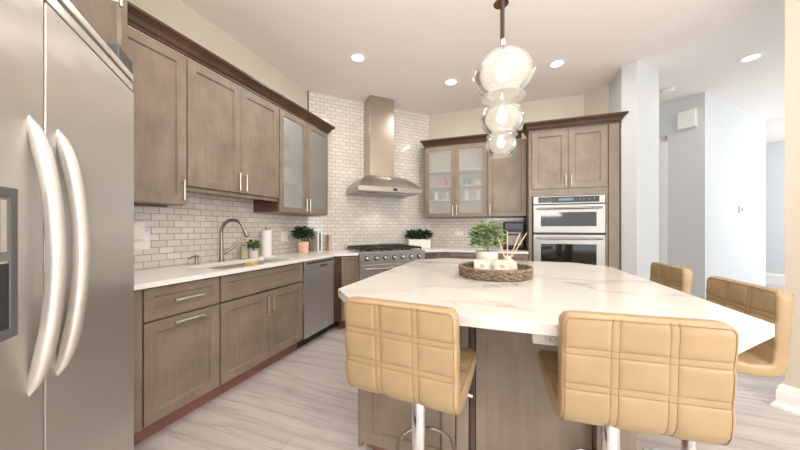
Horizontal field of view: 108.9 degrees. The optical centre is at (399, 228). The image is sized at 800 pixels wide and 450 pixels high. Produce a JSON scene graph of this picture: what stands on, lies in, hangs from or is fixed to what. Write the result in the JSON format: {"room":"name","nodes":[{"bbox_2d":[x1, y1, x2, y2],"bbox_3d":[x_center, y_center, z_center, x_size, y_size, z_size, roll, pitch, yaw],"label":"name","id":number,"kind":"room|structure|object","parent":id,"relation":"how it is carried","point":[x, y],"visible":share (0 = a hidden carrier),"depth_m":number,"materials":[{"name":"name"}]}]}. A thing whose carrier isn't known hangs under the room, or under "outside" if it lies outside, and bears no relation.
{"room":"kitchen","nodes":[
{"label":"kitchen","id":0,"kind":"room"},
{"bbox_2d":[127,0,307,265],"bbox_3d":[-1.731,-0.320,2.692,0.140,3.060,2.640,0,0,20],"label":"wall","id":1,"kind":"structure","parent":0,"point":[175,14],"depth_m":2.65,"materials":[{"name":"beige paint"}]},
{"bbox_2d":[127,26,185,205],"bbox_3d":[-1.746,-0.693,1.846,0.378,1.055,0.514,0,0,20],"label":"upper cabinet","id":2,"kind":"object","parent":1,"relation":"attached to","point":[159,72],"visible":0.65,"depth_m":1.87,"materials":[{"name":"beige wood"}]},
{"bbox_2d":[134,203,167,206],"bbox_3d":[-1.735,-0.159,1.962,0.060,0.012,0.220,0,0,20],"label":"light","id":3,"kind":"object","parent":2,"relation":"attached to","point":[135,204],"visible":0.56,"depth_m":1.96,"materials":[{"name":"grey plastic"}]},
{"bbox_2d":[134,193,307,269],"bbox_3d":[-1.651,-0.027,2.696,0.008,0.646,2.460,0,0,20],"label":"tiled wall","id":4,"kind":"structure","parent":1,"relation":"attached to","point":[178,233],"depth_m":2.51,"materials":[{"name":"white tile"}]},
{"bbox_2d":[134,232,149,249],"bbox_3d":[-1.877,0.090,2.033,0.008,0.130,0.170,0,0,20],"label":"wall outlet","id":5,"kind":"object","parent":4,"relation":"attached to","point":[144,244],"visible":0.29,"depth_m":2.07,"materials":[{"name":"white plastic"}]},
{"bbox_2d":[134,220,144,239],"bbox_3d":[-1.862,0.013,2.002,0.044,0.135,0.112,0,0,20],"label":"night light","id":6,"kind":"object","parent":5,"relation":"attached to","point":[139,226],"visible":0.55,"depth_m":2.01,"materials":[{"name":"white plastic"}]},
{"bbox_2d":[281,231,287,240],"bbox_3d":[-1.382,0.092,3.431,0.008,0.115,0.116,0,0,20],"label":"light switch","id":7,"kind":"object","parent":4,"relation":"attached to","point":[284,234],"visible":1,"depth_m":3.42,"materials":[{"name":"white plastic"}]},
{"bbox_2d":[127,1,334,133],"bbox_3d":[-1.419,-1.270,2.709,0.396,0.100,2.319,0,0,20],"label":"crown molding","id":8,"kind":"structure","parent":1,"relation":"attached to","point":[137,18],"depth_m":2.17,"materials":[{"name":"brown wood"}]},
{"bbox_2d":[186,58,278,201],"bbox_3d":[-1.510,-0.745,2.512,0.378,0.950,0.896,0,0,20],"label":"upper cabinet","id":9,"kind":"object","parent":1,"relation":"attached to","point":[232,133],"visible":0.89,"depth_m":2.36,"materials":[{"name":"beige wood"}]},
{"bbox_2d":[253,108,327,215],"bbox_3d":[-1.217,-0.693,3.340,0.378,1.055,0.855,0,0,20],"label":"upper cabinet","id":10,"kind":"object","parent":1,"relation":"attached to","point":[303,148],"visible":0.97,"depth_m":3.27,"materials":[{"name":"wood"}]},
{"bbox_2d":[284,134,295,188],"bbox_3d":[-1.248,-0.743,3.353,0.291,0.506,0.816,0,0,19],"label":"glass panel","id":11,"kind":"object","parent":10,"relation":"attached to","point":[288,168],"depth_m":3.42,"materials":[{"name":"grey glass"}]},
{"bbox_2d":[308,91,428,249],"bbox_3d":[-0.382,-0.745,4.267,1.902,2.210,0.008,0,0,-26],"label":"tiled wall","id":12,"kind":"structure","parent":0,"point":[350,219],"depth_m":4.17,"materials":[{"name":"white tile"}]},
{"bbox_2d":[346,95,421,197],"bbox_3d":[-0.233,-1.153,3.998,0.904,1.393,0.603,0,0,-25],"label":"range hood","id":13,"kind":"object","parent":12,"relation":"attached to","point":[378,179],"visible":1,"depth_m":4.00,"materials":[{"name":"metal"}]},
{"bbox_2d":[134,284,799,449],"bbox_3d":[4.329,1.260,2.817,11.800,0.100,15.800,0,0,20],"label":"floor","id":14,"kind":"structure","parent":0,"point":[305,399],"depth_m":1.84,"materials":[{"name":"grey wood"}]},
{"bbox_2d":[0,0,133,449],"bbox_3d":[-1.219,0.235,0.660,0.761,1.910,0.930,0,0,-25],"label":"refrigerator","id":15,"kind":"object","parent":14,"relation":"on","point":[67,96],"visible":1,"depth_m":0.77,"materials":[{"name":"grey metal"}]},
{"bbox_2d":[134,289,141,434],"bbox_3d":[-1.731,0.768,1.556,0.598,0.884,0.229,0,0,20],"label":"filler panel","id":16,"kind":"object","parent":14,"relation":"on","point":[137,293],"visible":0.05,"depth_m":1.54,"materials":[{"name":"beige wood"}]},
{"bbox_2d":[134,277,218,445],"bbox_3d":[-1.597,0.768,1.876,0.637,0.884,0.458,0,0,20],"label":"base cabinet","id":17,"kind":"object","parent":14,"relation":"on","point":[180,321],"visible":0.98,"depth_m":1.75,"materials":[{"name":"beige wood"}]},
{"bbox_2d":[207,260,302,398],"bbox_3d":[-1.373,0.768,2.509,0.637,0.884,0.886,0,0,20],"label":"base cabinet","id":18,"kind":"object","parent":14,"relation":"on","point":[261,310],"visible":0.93,"depth_m":2.32,"materials":[{"name":"beige wood"}]},
{"bbox_2d":[134,249,358,289],"bbox_3d":[-1.194,0.311,2.723,0.832,0.030,2.795,0,0,20],"label":"countertop","id":19,"kind":"structure","parent":18,"relation":"on","point":[159,276],"depth_m":2.11,"materials":[{"name":"white stone"}]},
{"bbox_2d":[188,255,199,264],"bbox_3d":[-1.668,0.258,2.320,0.047,0.076,0.132,0,0,-14],"label":"soap dispenser","id":20,"kind":"object","parent":19,"relation":"on","point":[196,257],"visible":0.99,"depth_m":2.35,"materials":[{"name":"silver metal"}]},
{"bbox_2d":[218,218,249,261],"bbox_3d":[-1.482,0.104,2.586,0.281,0.384,0.126,0,0,0],"label":"faucet","id":21,"kind":"object","parent":19,"relation":"on","point":[222,252],"visible":1,"depth_m":2.54,"materials":[{"name":"silver metal"}]},
{"bbox_2d":[240,239,248,258],"bbox_3d":[-1.503,0.199,2.764,0.074,0.195,0.071,0,0,20],"label":"soap bottle","id":22,"kind":"object","parent":19,"relation":"on","point":[243,254],"visible":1,"depth_m":2.75,"materials":[{"name":"clear glass"}]},
{"bbox_2d":[246,239,260,257],"bbox_3d":[-1.452,0.203,2.843,0.148,0.187,0.150,0,0,20],"label":"potted succulent","id":23,"kind":"object","parent":19,"relation":"on","point":[253,253],"visible":0.97,"depth_m":2.82,"materials":[{"name":"green plant"}]},
{"bbox_2d":[249,250,257,257],"bbox_3d":[-1.454,0.257,2.844,0.084,0.078,0.084,0,0,19],"label":"pot","id":24,"kind":"object","parent":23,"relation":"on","point":[252,253],"depth_m":2.81,"materials":[{"name":"white ceramic"}]},
{"bbox_2d":[258,227,274,256],"bbox_3d":[-1.409,0.143,3.016,0.170,0.305,0.170,0,0,20],"label":"paper towel holder","id":25,"kind":"object","parent":19,"relation":"on","point":[266,235],"visible":0.96,"depth_m":2.98,"materials":[{"name":"white paper"}]},
{"bbox_2d":[291,226,315,252],"bbox_3d":[-1.175,0.133,3.487,0.302,0.325,0.278,0,0,-11],"label":"potted plant","id":26,"kind":"object","parent":19,"relation":"on","point":[303,246],"visible":1,"depth_m":3.42,"materials":[{"name":"green plant"}]},
{"bbox_2d":[313,232,321,251],"bbox_3d":[-1.069,0.170,3.704,0.060,0.252,0.152,0,0,-41],"label":"book","id":27,"kind":"object","parent":19,"relation":"on","point":[317,241],"visible":0.88,"depth_m":3.65,"materials":[{"name":"white paper"}]},
{"bbox_2d":[326,235,331,250],"bbox_3d":[-0.954,0.191,3.823,0.040,0.210,0.120,0,0,-36],"label":"book","id":28,"kind":"object","parent":19,"relation":"on","point":[328,237],"visible":0.9,"depth_m":3.77,"materials":[{"name":"paper"}]},
{"bbox_3d":[-1.336,0.418,2.489,0.416,0.184,0.796,0,0,20],"label":"sink","id":29,"kind":"object","parent":19,"relation":"in","visible":0},
{"bbox_2d":[245,262,258,265],"bbox_3d":[-1.298,0.311,2.507,0.070,0.030,0.100,0,0,2],"label":"sponge","id":30,"kind":"object","parent":29,"relation":"on","point":[247,263],"visible":0.8,"depth_m":2.47,"materials":[{"name":"yellow"}]},
{"bbox_2d":[297,257,333,348],"bbox_3d":[-1.144,0.772,3.187,0.616,0.876,0.536,0,0,20],"label":"dishwasher","id":31,"kind":"object","parent":14,"relation":"on","point":[318,275],"visible":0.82,"depth_m":3.04,"materials":[{"name":"grey metal"}]},
{"bbox_2d":[334,255,357,328],"bbox_3d":[-0.965,0.768,3.592,0.711,0.884,0.690,0,0,-25],"label":"base cabinet","id":32,"kind":"object","parent":14,"relation":"on","point":[345,267],"visible":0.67,"depth_m":3.40,"materials":[{"name":"brown wood"}]},
{"bbox_2d":[345,243,424,280],"bbox_3d":[-0.211,0.718,3.908,0.908,0.985,0.773,0,0,-25],"label":"range","id":33,"kind":"object","parent":14,"relation":"on","point":[374,258],"visible":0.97,"depth_m":3.60,"materials":[{"name":"metal"}]},
{"bbox_2d":[345,248,424,253],"bbox_3d":[-0.224,0.296,3.934,0.908,0.017,0.715,0,0,-25],"label":"cooktop","id":34,"kind":"object","parent":33,"relation":"in","point":[392,250],"depth_m":3.70,"materials":[{"name":"metal"}]},
{"bbox_2d":[344,296,477,449],"bbox_3d":[0.072,0.727,1.116,0.416,0.967,0.432,0,0,25],"label":"bar stool","id":35,"kind":"object","parent":14,"relation":"on","point":[409,352],"visible":1,"depth_m":0.93,"materials":[{"name":"beige leather"}]},
{"bbox_2d":[425,252,450,258],"bbox_3d":[0.556,0.768,4.292,0.796,0.884,0.722,0,0,-26],"label":"base cabinet","id":36,"kind":"object","parent":14,"relation":"on","point":[429,255],"visible":0.07,"depth_m":3.96,"materials":[{"name":"beige wood"}]},
{"bbox_2d":[451,252,527,260],"bbox_3d":[1.256,0.768,4.056,0.980,0.884,0.635,0,0,20],"label":"base cabinet","id":37,"kind":"object","parent":14,"relation":"on","point":[458,255],"visible":0.16,"depth_m":3.82,"materials":[{"name":"beige wood"}]},
{"bbox_2d":[414,246,528,253],"bbox_3d":[0.849,0.311,4.096,1.779,0.030,0.833,0,0,20],"label":"countertop","id":38,"kind":"structure","parent":37,"relation":"on","point":[432,249],"depth_m":3.95,"materials":[{"name":"white stone"}]},
{"bbox_2d":[404,228,432,247],"bbox_3d":[0.284,0.142,4.343,0.464,0.307,0.206,0,0,-5],"label":"planter","id":39,"kind":"object","parent":38,"relation":"on","point":[416,235],"visible":0.97,"depth_m":4.29,"materials":[{"name":"white plastic"}]},
{"bbox_2d":[503,221,524,249],"bbox_3d":[1.618,0.101,4.074,0.280,0.390,0.319,0,0,20],"label":"coffee machine","id":40,"kind":"object","parent":38,"relation":"on","point":[513,228],"visible":0.92,"depth_m":3.96,"materials":[{"name":"black plastic"}]},
{"bbox_2d":[358,326,636,449],"bbox_3d":[0.587,0.773,1.984,1.218,0.874,1.468,0,0,20],"label":"base cabinet","id":41,"kind":"object","parent":14,"relation":"on","point":[510,407],"visible":0.19,"depth_m":1.32,"materials":[{"name":"beige wood"}]},
{"bbox_2d":[531,334,557,345],"bbox_3d":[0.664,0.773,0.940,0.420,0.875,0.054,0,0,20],"label":"electrical outlet","id":42,"kind":"object","parent":41,"relation":"attached to","point":[537,339],"visible":0.15,"depth_m":0.98,"materials":[{"name":"white plastic"}]},
{"bbox_2d":[545,335,555,341],"bbox_3d":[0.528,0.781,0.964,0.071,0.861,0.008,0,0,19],"label":"socket","id":43,"kind":"object","parent":42,"relation":"attached to","point":[547,338],"depth_m":0.97,"materials":[{"name":"grey plastic"}]},
{"bbox_2d":[338,258,774,353],"bbox_3d":[0.659,0.316,1.796,1.553,0.040,1.835,0,0,20],"label":"countertop","id":44,"kind":"structure","parent":41,"relation":"on","point":[535,305],"depth_m":1.26,"materials":[{"name":"white stone"}]},
{"bbox_2d":[458,261,533,281],"bbox_3d":[0.588,0.262,1.781,0.442,0.068,0.445,0,0,-39],"label":"basket tray","id":45,"kind":"object","parent":44,"relation":"on","point":[524,272],"visible":0.84,"depth_m":1.60,"materials":[{"name":"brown wicker"}]},
{"bbox_2d":[474,259,489,269],"bbox_3d":[0.489,0.236,1.706,0.092,0.096,0.081,0,0,17],"label":"candle","id":46,"kind":"object","parent":45,"relation":"on","point":[484,264],"visible":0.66,"depth_m":1.67,"materials":[{"name":"beige wax"}]},
{"bbox_2d":[467,220,506,269],"bbox_3d":[0.564,0.113,1.858,0.254,0.342,0.265,0,0,20],"label":"potted plant","id":47,"kind":"object","parent":45,"relation":"on","point":[480,228],"visible":0.92,"depth_m":1.81,"materials":[{"name":"green plant"}]},
{"bbox_2d":[494,259,510,270],"bbox_3d":[0.607,0.236,1.689,0.092,0.096,0.081,0,0,24],"label":"candle","id":48,"kind":"object","parent":45,"relation":"on","point":[499,264],"visible":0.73,"depth_m":1.65,"materials":[{"name":"beige wax"}]},
{"bbox_2d":[496,231,526,269],"bbox_3d":[0.687,0.151,1.802,0.174,0.266,0.124,0,0,-10],"label":"reed diffuser","id":49,"kind":"object","parent":45,"relation":"in","point":[514,266],"visible":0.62,"depth_m":1.78,"materials":[{"name":"beige wood"}]},
{"bbox_2d":[525,123,618,268],"bbox_3d":[2.177,-0.005,3.728,0.955,2.430,0.648,0,0,20],"label":"tall cabinet","id":50,"kind":"object","parent":14,"relation":"on","point":[578,160],"visible":0.63,"depth_m":3.45,"materials":[{"name":"beige wood"}]},
{"bbox_2d":[420,111,628,147],"bbox_3d":[1.501,-1.270,3.944,2.515,0.100,0.662,0,0,20],"label":"crown molding","id":51,"kind":"structure","parent":50,"relation":"on","point":[616,117],"depth_m":3.53,"materials":[{"name":"brown wood"}]},
{"bbox_2d":[532,194,605,265],"bbox_3d":[2.081,0.203,3.597,0.765,1.195,0.437,0,0,20],"label":"wall oven","id":52,"kind":"object","parent":50,"relation":"in","point":[572,229],"visible":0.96,"depth_m":3.44,"materials":[{"name":"grey metal"}]},
{"bbox_2d":[538,310,738,449],"bbox_3d":[0.720,0.727,0.975,0.416,0.967,0.432,0,0,15],"label":"bar stool","id":53,"kind":"object","parent":14,"relation":"on","point":[675,377],"visible":1,"depth_m":0.78,"materials":[{"name":"beige leather"}]},
{"bbox_2d":[650,262,692,294],"bbox_3d":[1.625,0.727,1.972,0.432,0.967,0.416,0,0,20],"label":"bar stool","id":54,"kind":"object","parent":14,"relation":"on","point":[678,278],"visible":0.27,"depth_m":1.83,"materials":[{"name":"beige leather"}]},
{"bbox_2d":[643,276,794,449],"bbox_3d":[1.380,0.727,1.353,0.432,0.967,0.416,0,0,18],"label":"bar stool","id":55,"kind":"object","parent":14,"relation":"on","point":[770,358],"visible":0.38,"depth_m":1.15,"materials":[{"name":"beige leather"}]},
{"bbox_2d":[180,0,784,142],"bbox_3d":[4.329,-1.900,2.817,11.800,0.100,15.800,0,0,20],"label":"ceiling","id":56,"kind":"structure","parent":0,"point":[410,47],"depth_m":2.88,"materials":[{"name":"paint"}]},
{"bbox_2d":[349,52,366,62],"bbox_3d":[-0.455,-1.847,3.098,0.190,0.006,0.190,0,0,20],"label":"recessed light","id":57,"kind":"object","parent":56,"relation":"in","point":[357,57],"visible":1,"depth_m":3.09,"materials":[{"name":"white paint"}]},
{"bbox_2d":[443,78,458,85],"bbox_3d":[0.645,-1.847,3.616,0.190,0.006,0.190,0,0,20],"label":"recessed light","id":58,"kind":"object","parent":56,"relation":"in","point":[451,81],"visible":1,"depth_m":3.60,"materials":[{"name":"white paint"}]},
{"bbox_2d":[485,0,517,158],"bbox_3d":[0.833,-1.234,2.357,0.252,1.280,0.252,0,0,20],"label":"pendant light","id":59,"kind":"object","parent":56,"relation":"hanging from","point":[499,145],"visible":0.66,"depth_m":2.33,"materials":[{"name":"glass"}]},
{"bbox_2d":[480,0,524,139],"bbox_3d":[0.614,-1.199,1.724,0.252,1.280,0.252,0,0,20],"label":"pendant light","id":60,"kind":"object","parent":56,"relation":"hanging from","point":[501,116],"visible":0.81,"depth_m":1.67,"materials":[{"name":"clear glass"}]},
{"bbox_2d":[473,0,534,105],"bbox_3d":[0.448,-1.209,1.242,0.252,1.280,0.252,0,0,20],"label":"pendant light","id":61,"kind":"object","parent":56,"relation":"hanging from","point":[502,72],"visible":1,"depth_m":1.19,"materials":[{"name":"clear glass"}]},
{"bbox_2d":[548,59,566,67],"bbox_3d":[1.763,-1.847,3.211,0.190,0.006,0.190,0,0,20],"label":"recessed light","id":62,"kind":"object","parent":56,"relation":"in","point":[556,63],"visible":1,"depth_m":3.21,"materials":[{"name":"white paint"}]},
{"bbox_2d":[661,87,674,93],"bbox_3d":[3.566,-1.831,3.808,0.143,0.036,0.143,0,0,20],"label":"smoke detector","id":63,"kind":"object","parent":56,"relation":"attached to","point":[669,89],"visible":1,"depth_m":3.78,"materials":[{"name":"white plastic"}]},
{"bbox_2d":[738,52,764,62],"bbox_3d":[3.802,-1.847,3.098,0.190,0.006,0.190,0,0,20],"label":"recessed light","id":64,"kind":"object","parent":56,"relation":"in","point":[754,56],"visible":1,"depth_m":3.09,"materials":[{"name":"white paint"}]},
{"bbox_2d":[429,94,583,247],"bbox_3d":[1.535,-0.320,4.379,2.310,3.060,0.140,0,0,20],"label":"wall","id":65,"kind":"structure","parent":0,"point":[466,122],"depth_m":4.33,"materials":[{"name":"beige paint"}]},
{"bbox_2d":[425,143,486,217],"bbox_3d":[0.856,-0.693,4.337,0.904,1.055,0.374,0,0,20],"label":"upper cabinet","id":66,"kind":"object","parent":65,"relation":"attached to","point":[457,163],"visible":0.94,"depth_m":4.38,"materials":[{"name":"beige wood"}]},
{"bbox_2d":[433,192,437,199],"bbox_3d":[0.557,-0.491,4.449,0.080,0.130,0.079,0,0,20],"label":"tumbler","id":67,"kind":"object","parent":66,"relation":"in","point":[435,194],"visible":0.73,"depth_m":4.42,"materials":[{"name":"white ceramic"}]},
{"bbox_2d":[440,179,446,185],"bbox_3d":[0.667,-0.691,4.400,0.100,0.110,0.098,0,0,20],"label":"mug","id":68,"kind":"object","parent":66,"relation":"in","point":[443,182],"visible":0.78,"depth_m":4.36,"materials":[{"name":"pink ceramic"}]},
{"bbox_2d":[445,192,450,199],"bbox_3d":[0.736,-0.491,4.386,0.080,0.130,0.079,0,0,20],"label":"tumbler","id":69,"kind":"object","parent":66,"relation":"in","point":[447,194],"visible":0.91,"depth_m":4.35,"materials":[{"name":"white ceramic"}]},
{"bbox_2d":[429,168,482,202],"bbox_3d":[0.867,-0.638,4.369,0.868,0.456,0.287,0,0,19],"label":"shelf","id":70,"kind":"object","parent":66,"relation":"attached to","point":[435,177],"depth_m":4.44,"materials":[{"name":"white glass"}]},
{"bbox_2d":[463,191,468,198],"bbox_3d":[0.991,-0.491,4.296,0.080,0.130,0.079,0,0,20],"label":"tumbler","id":71,"kind":"object","parent":66,"relation":"in","point":[465,193],"visible":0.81,"depth_m":4.26,"materials":[{"name":"white ceramic"}]},
{"bbox_2d":[464,178,470,184],"bbox_3d":[1.006,-0.686,4.280,0.110,0.100,0.108,0,0,20],"label":"mug","id":72,"kind":"object","parent":66,"relation":"in","point":[467,181],"visible":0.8,"depth_m":4.23,"materials":[{"name":"blue ceramic"}]},
{"bbox_2d":[474,179,481,183],"bbox_3d":[1.157,-0.676,4.226,0.120,0.080,0.118,0,0,20],"label":"bowl","id":73,"kind":"object","parent":66,"relation":"in","point":[476,181],"visible":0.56,"depth_m":4.18,"materials":[{"name":"white ceramic"}]},
{"bbox_2d":[476,190,481,198],"bbox_3d":[1.170,-0.491,4.232,0.080,0.130,0.079,0,0,20],"label":"tumbler","id":74,"kind":"object","parent":66,"relation":"in","point":[478,192],"visible":0.93,"depth_m":4.20,"materials":[{"name":"white ceramic"}]},
{"bbox_2d":[429,217,524,247],"bbox_3d":[1.152,0.053,4.436,1.440,0.486,0.008,0,0,20],"label":"tiled wall","id":75,"kind":"structure","parent":65,"relation":"attached to","point":[444,229],"depth_m":4.53,"materials":[{"name":"white tile"}]},
{"bbox_2d":[455,231,462,235],"bbox_3d":[0.928,0.080,4.507,0.120,0.070,0.008,0,0,20],"label":"wall outlet","id":76,"kind":"object","parent":75,"relation":"attached to","point":[457,233],"visible":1,"depth_m":4.50,"materials":[{"name":"white plastic"}]},
{"bbox_2d":[487,139,526,216],"bbox_3d":[1.525,-0.693,4.100,0.512,1.055,0.374,0,0,20],"label":"upper cabinet","id":77,"kind":"object","parent":65,"relation":"attached to","point":[506,177],"visible":0.83,"depth_m":3.96,"materials":[{"name":"beige wood"}]},
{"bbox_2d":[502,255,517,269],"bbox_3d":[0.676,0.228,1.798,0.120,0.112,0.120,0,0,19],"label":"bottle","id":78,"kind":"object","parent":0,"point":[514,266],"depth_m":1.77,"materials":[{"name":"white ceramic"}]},
{"bbox_2d":[584,84,608,126],"bbox_3d":[2.671,-0.320,3.845,0.170,3.060,0.397,0,0,-30],"label":"wall","id":79,"kind":"structure","parent":0,"point":[596,101],"depth_m":3.79,"materials":[{"name":"beige paint"}]},
{"bbox_2d":[609,60,658,279],"bbox_3d":[2.724,-0.320,3.443,0.472,3.060,0.438,0,0,-25],"label":"wall column","id":80,"kind":"structure","parent":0,"point":[634,89],"depth_m":3.24,"materials":[{"name":"grey paint"}]},
{"bbox_2d":[659,92,704,299],"bbox_3d":[3.606,-0.320,5.165,0.141,3.060,2.776,0,0,-25],"label":"wall","id":81,"kind":"structure","parent":0,"point":[685,148],"depth_m":4.06,"materials":[{"name":"grey paint"}]},
{"bbox_2d":[659,143,659,261],"bbox_3d":[3.747,-0.045,4.691,0.012,2.490,0.840,0,0,-26],"label":"door","id":82,"kind":"structure","parent":81,"relation":"in","point":[659,143],"depth_m":4.32,"materials":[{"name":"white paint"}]},
{"bbox_2d":[659,136,666,263],"bbox_3d":[3.741,-0.080,4.689,0.025,2.580,1.000,0,0,-26],"label":"trim","id":83,"kind":"structure","parent":81,"relation":"attached to","point":[662,140],"depth_m":4.26,"materials":[{"name":"white paint"}]},
{"bbox_2d":[677,108,697,130],"bbox_3d":[4.038,-1.530,4.024,0.060,0.250,0.200,0,0,-25],"label":"door chime","id":84,"kind":"object","parent":81,"relation":"attached to","point":[687,119],"visible":1,"depth_m":4.00,"materials":[{"name":"white plastic"}]},
{"bbox_2d":[705,92,765,298],"bbox_3d":[5.166,-0.320,4.452,2.342,3.060,0.146,0,0,-25],"label":"wall","id":85,"kind":"structure","parent":0,"point":[735,137],"depth_m":4.30,"materials":[{"name":"grey paint"}]},
{"bbox_2d":[739,206,743,212],"bbox_3d":[5.241,-0.290,4.392,0.120,0.110,0.026,0,0,-25],"label":"thermostat","id":86,"kind":"object","parent":85,"relation":"attached to","point":[741,208],"visible":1,"depth_m":4.37,"materials":[{"name":"white plastic"}]},
{"bbox_2d":[766,140,784,274],"bbox_3d":[8.151,-0.320,5.972,0.141,3.060,9.334,0,0,-25],"label":"wall","id":87,"kind":"structure","parent":0,"point":[775,151],"depth_m":6.10,"materials":[{"name":"grey paint"}]},
{"bbox_2d":[766,273,784,285],"bbox_3d":[8.078,1.090,5.937,0.020,0.240,9.334,0,0,-25],"label":"baseboard","id":88,"kind":"structure","parent":87,"relation":"attached to","point":[772,279],"depth_m":6.09,"materials":[{"name":"white paint"}]},
{"bbox_2d":[785,0,799,388],"bbox_3d":[3.352,-0.320,0.494,0.141,3.060,3.239,0,0,-25],"label":"wall","id":89,"kind":"structure","parent":0,"point":[792,7],"depth_m":1.89,"materials":[{"name":"beige paint"}]},
{"bbox_2d":[770,381,799,415],"bbox_3d":[3.304,1.131,0.538,0.191,0.158,3.218,0,0,-25],"label":"baseboard","id":90,"kind":"object","parent":89,"relation":"attached to","point":[787,399],"visible":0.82,"depth_m":1.90,"materials":[{"name":"white paint"}]},
{"bbox_3d":[-1.639,-0.320,0.331,1.890,3.060,1.850,0,0,20],"label":"wall","id":91,"kind":"structure","parent":0,"visible":0},
{"bbox_2d":[69,0,126,54],"bbox_3d":[-1.209,-1.015,0.703,0.557,0.610,1.040,0,0,-25],"label":"upper cabinet","id":92,"kind":"object","parent":91,"relation":"attached to","point":[108,18],"visible":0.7,"depth_m":1.13,"materials":[{"name":"beige wood"}]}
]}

